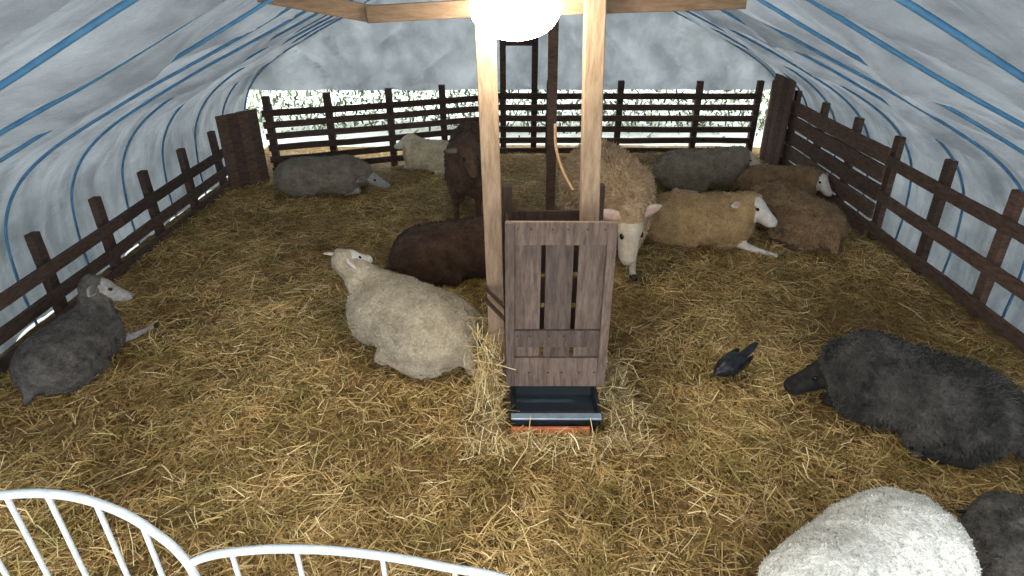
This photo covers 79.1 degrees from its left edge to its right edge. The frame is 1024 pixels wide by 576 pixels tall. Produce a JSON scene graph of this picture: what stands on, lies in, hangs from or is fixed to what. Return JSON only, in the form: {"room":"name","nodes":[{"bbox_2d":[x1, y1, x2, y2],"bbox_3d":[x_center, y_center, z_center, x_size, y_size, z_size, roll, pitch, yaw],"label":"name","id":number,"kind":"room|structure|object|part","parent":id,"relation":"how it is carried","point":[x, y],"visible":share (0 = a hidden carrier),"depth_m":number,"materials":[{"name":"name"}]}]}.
{"room":"farm building","nodes":[
{"label":"farm building","id":0,"kind":"room"},
{"bbox_2d":[0,89,769,354],"bbox_3d":[0.000,-0.113,5.598,80.000,0.001,80.000,0,28,0],"label":"ground","id":1,"kind":"structure","parent":0,"point":[757,139],"depth_m":10.93,"materials":[{"name":"white snow"}]},
{"bbox_2d":[246,89,770,137],"bbox_3d":[0.003,-3.338,10.262,10.109,1.427,2.877,0,28,0],"label":"hedge","id":2,"kind":"object","parent":1,"relation":"on","point":[260,92],"visible":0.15,"depth_m":10.32,"materials":[{"name":"green plant"}]},
{"bbox_2d":[0,0,1023,324],"bbox_3d":[0.047,-1.339,4.779,7.465,2.891,7.520,0,28,0],"label":"blue stripes","id":3,"kind":"object","parent":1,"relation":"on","point":[917,9],"visible":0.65,"depth_m":3.84,"materials":[{"name":"blue plastic"}]},
{"bbox_2d":[0,0,1023,353],"bbox_3d":[0.046,-1.156,4.452,7.566,3.006,8.550,0,28,0],"label":"ceiling","id":4,"kind":"structure","parent":0,"point":[28,28],"depth_m":4.10,"materials":[{"name":"white plastic"}]},
{"bbox_2d":[257,0,746,22],"bbox_3d":[-0.052,-2.109,3.919,2.407,0.620,8.300,0,28,0],"label":"wooden beam","id":5,"kind":"structure","parent":4,"relation":"attached to","point":[434,10],"depth_m":3.05,"materials":[{"name":"brown wood"}]},
{"bbox_2d":[469,0,560,40],"bbox_3d":[0.015,-1.426,2.752,0.420,0.615,0.420,0,28,0],"label":"hanging lamp","id":6,"kind":"object","parent":5,"relation":"hanging from","point":[508,20],"visible":1,"depth_m":2.70,"materials":[{"name":"white"}]},
{"bbox_2d":[0,145,1023,575],"bbox_3d":[0.050,0.164,4.839,7.200,0.067,9.600,0,28,0],"label":"straw","id":7,"kind":"structure","parent":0,"point":[990,332],"depth_m":3.79,"materials":[{"name":"plant"}]},
{"bbox_2d":[0,131,230,374],"bbox_3d":[-3.411,-0.394,5.223,0.143,0.721,5.212,0,28,0],"label":"fence","id":8,"kind":"object","parent":7,"relation":"on","point":[45,273],"visible":0.71,"depth_m":5.20,"materials":[{"name":"brown wood"}]},
{"bbox_2d":[261,85,478,171],"bbox_3d":[-1.611,-2.034,7.923,2.892,0.987,0.117,-10,29,-18],"label":"fence","id":9,"kind":"object","parent":7,"relation":"on","point":[328,109],"visible":0.6,"depth_m":7.76,"materials":[{"name":"brown wood"}]},
{"bbox_2d":[475,24,504,381],"bbox_3d":[-0.107,-0.355,3.523,0.145,2.132,0.100,0,28,0],"label":"support post","id":10,"kind":"object","parent":7,"relation":"on","point":[486,46],"visible":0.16,"depth_m":3.33,"materials":[{"name":"beige wood"}]},
{"bbox_2d":[0,150,1023,575],"bbox_3d":[0.039,-0.101,5.299,7.014,0.195,7.811,0,28,0],"label":"bedding","id":11,"kind":"object","parent":7,"relation":"on","point":[757,520],"visible":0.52,"depth_m":3.53,"materials":[{"name":"yellow plant"}]},
{"bbox_2d":[8,274,157,404],"bbox_3d":[-2.850,0.270,4.048,0.494,0.581,1.012,3,28,5],"label":"sheep","id":12,"kind":"object","parent":11,"relation":"on","point":[65,355],"visible":1,"depth_m":3.89},
{"bbox_2d":[215,109,269,192],"bbox_3d":[-3.109,-1.589,7.189,0.036,0.886,0.501,20,34,32],"label":"corner boarding","id":13,"kind":"object","parent":11,"relation":"on","point":[239,132],"visible":0.91,"depth_m":7.16,"materials":[{"name":"brown wood"}]},
{"bbox_2d":[0,488,509,575],"bbox_3d":[-0.887,1.024,2.013,2.241,1.008,0.027,0,28,0],"label":"metal hurdle","id":14,"kind":"object","parent":11,"relation":"on","point":[147,529],"visible":1,"depth_m":1.89,"materials":[{"name":"white paint"}]},
{"bbox_2d":[273,154,390,197],"bbox_3d":[-2.118,-1.325,7.194,1.440,0.459,0.678,2,28,4],"label":"sheep","id":15,"kind":"object","parent":11,"relation":"on","point":[339,174],"visible":1,"depth_m":6.99},
{"bbox_2d":[323,249,484,380],"bbox_3d":[-0.721,0.131,4.215,1.317,0.695,0.734,20,34,33],"label":"sheep","id":16,"kind":"object","parent":11,"relation":"on","point":[412,324],"visible":0.97,"depth_m":3.98},
{"bbox_2d":[394,133,447,174],"bbox_3d":[-1.020,-1.724,7.916,0.948,0.485,0.500,4,28,7],"label":"sheep","id":17,"kind":"object","parent":11,"relation":"on","point":[418,152],"visible":0.59,"depth_m":7.77},
{"bbox_2d":[383,214,485,287],"bbox_3d":[-0.490,-0.331,5.230,1.210,0.545,0.720,0,28,0],"label":"sheep","id":18,"kind":"object","parent":11,"relation":"on","point":[445,252],"visible":0.71,"depth_m":5.02},
{"bbox_2d":[443,119,482,219],"bbox_3d":[-0.461,-1.196,6.381,0.548,0.948,1.328,2,28,4],"label":"sheep","id":19,"kind":"object","parent":11,"relation":"on","point":[462,157],"visible":0.66,"depth_m":5.96},
{"bbox_2d":[484,183,617,385],"bbox_3d":[0.198,0.044,3.753,0.724,1.211,0.678,0,28,0],"label":"rack","id":20,"kind":"object","parent":11,"relation":"on","point":[555,243],"visible":0.94,"depth_m":3.45,"materials":[{"name":"brown wood"}]},
{"bbox_3d":[0.254,0.119,3.429,0.582,1.040,0.035,0,28,0],"label":"frame","id":21,"kind":"part","parent":20,"relation":"part of","materials":[{"name":"brown wood"}]},
{"bbox_2d":[556,138,661,280],"bbox_3d":[0.825,-0.674,5.277,0.737,1.060,1.410,-6,28,-11],"label":"sheep","id":22,"kind":"object","parent":11,"relation":"on","point":[630,189],"visible":0.66,"depth_m":4.72},
{"bbox_2d":[650,145,760,192],"bbox_3d":[2.260,-1.413,7.285,1.311,0.533,0.709,1,28,2],"label":"sheep","id":23,"kind":"object","parent":11,"relation":"on","point":[701,169],"visible":0.89,"depth_m":7.07},
{"bbox_2d":[646,190,785,259],"bbox_3d":[1.851,-0.674,5.850,1.387,0.585,0.651,6,28,11],"label":"sheep","id":24,"kind":"object","parent":11,"relation":"on","point":[724,220],"visible":0.9,"depth_m":5.65},
{"bbox_2d":[710,342,757,382],"bbox_3d":[1.413,0.492,3.958,0.412,0.207,0.143,-16,32,-28],"label":"crow","id":25,"kind":"object","parent":11,"relation":"on","point":[733,362],"visible":0.98,"depth_m":3.89,"materials":[{"name":"black"}]},
{"bbox_2d":[731,163,832,196],"bbox_3d":[3.002,-1.181,6.922,1.028,0.452,0.549,10,29,18],"label":"sheep","id":26,"kind":"object","parent":11,"relation":"on","point":[813,179],"visible":0.72,"depth_m":6.75},
{"bbox_2d":[750,178,850,255],"bbox_3d":[2.724,-0.732,6.016,0.674,0.520,1.277,-11,30,-19],"label":"sheep","id":27,"kind":"object","parent":11,"relation":"on","point":[806,221],"visible":0.82,"depth_m":5.69},
{"bbox_2d":[757,485,981,575],"bbox_3d":[1.316,1.135,2.332,1.188,0.680,0.647,-21,34,-34],"label":"sheep","id":28,"kind":"object","parent":11,"relation":"on","point":[881,531],"visible":1,"depth_m":2.22},
{"bbox_2d":[784,327,1023,469],"bbox_3d":[2.285,0.560,3.544,1.265,0.569,0.676,19,33,32],"label":"sheep","id":29,"kind":"object","parent":11,"relation":"on","point":[946,408],"visible":1,"depth_m":3.35},
{"bbox_2d":[955,490,1023,575],"bbox_3d":[2.070,1.227,2.377,0.570,0.458,1.123,2,28,3],"label":"sheep","id":30,"kind":"object","parent":11,"relation":"on","point":[994,521],"visible":0.75,"depth_m":2.52},
{"bbox_2d":[546,18,558,209],"bbox_3d":[0.385,-1.838,5.929,0.120,2.501,0.090,0,28,0],"label":"support post","id":31,"kind":"object","parent":7,"relation":"on","point":[553,33],"visible":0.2,"depth_m":5.96,"materials":[{"name":"brown wood"}]},
{"bbox_2d":[510,386,601,434],"bbox_3d":[0.250,0.688,3.693,0.518,0.128,0.454,0,28,0],"label":"trough","id":32,"kind":"object","parent":7,"relation":"on","point":[553,408],"visible":0.84,"depth_m":3.61,"materials":[{"name":"black metal"}]},
{"bbox_2d":[454,310,667,478],"bbox_3d":[0.254,0.565,3.616,1.232,0.633,1.134,2,28,3],"label":"heap","id":33,"kind":"object","parent":7,"relation":"on","point":[485,394],"visible":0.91,"depth_m":3.51,"materials":[{"name":"yellow plant"}]},
{"bbox_2d":[579,0,606,220],"bbox_3d":[0.435,-0.484,3.478,0.180,2.403,0.110,0,28,0],"label":"support post","id":34,"kind":"object","parent":7,"relation":"on","point":[594,16],"visible":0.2,"depth_m":3.18,"materials":[{"name":"beige wood"}]},
{"bbox_2d":[554,124,573,190],"bbox_3d":[0.302,-0.762,3.623,0.024,0.367,0.178,-23,36,-37],"label":"rope","id":35,"kind":"object","parent":34,"relation":"hanging from","point":[555,125],"visible":1,"depth_m":3.65,"materials":[{"name":"beige fabric"}]},
{"bbox_2d":[498,80,764,153],"bbox_3d":[1.569,-2.306,8.435,3.543,0.985,0.109,0,28,0],"label":"fence","id":36,"kind":"object","parent":7,"relation":"on","point":[698,96],"visible":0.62,"depth_m":8.39,"materials":[{"name":"brown wood"}]},
{"bbox_2d":[759,73,796,164],"bbox_3d":[3.381,-2.111,7.918,0.030,1.127,0.614,0,28,0],"label":"corner boarding","id":37,"kind":"object","parent":7,"relation":"on","point":[783,91],"visible":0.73,"depth_m":7.86,"materials":[{"name":"brown wood"}]},
{"bbox_2d":[759,80,1023,352],"bbox_3d":[3.502,-0.830,5.704,0.124,1.037,6.467,0,28,0],"label":"fence","id":38,"kind":"object","parent":7,"relation":"on","point":[848,144],"visible":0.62,"depth_m":5.54,"materials":[{"name":"brown wood"}]},
{"bbox_2d":[248,0,775,90],"bbox_3d":[0.048,-3.570,7.940,7.505,1.999,0.215,0,28,0],"label":"wall","id":39,"kind":"structure","parent":0,"point":[644,50],"depth_m":8.20,"materials":[{"name":"white plastic"}]},
{"bbox_2d":[500,37,537,147],"bbox_3d":[0.090,-2.667,8.296,0.500,1.750,0.080,0,28,0],"label":"wall frame","id":40,"kind":"object","parent":39,"relation":"attached to","point":[534,42],"visible":0.47,"depth_m":8.16,"materials":[{"name":"brown wood"}]}
]}

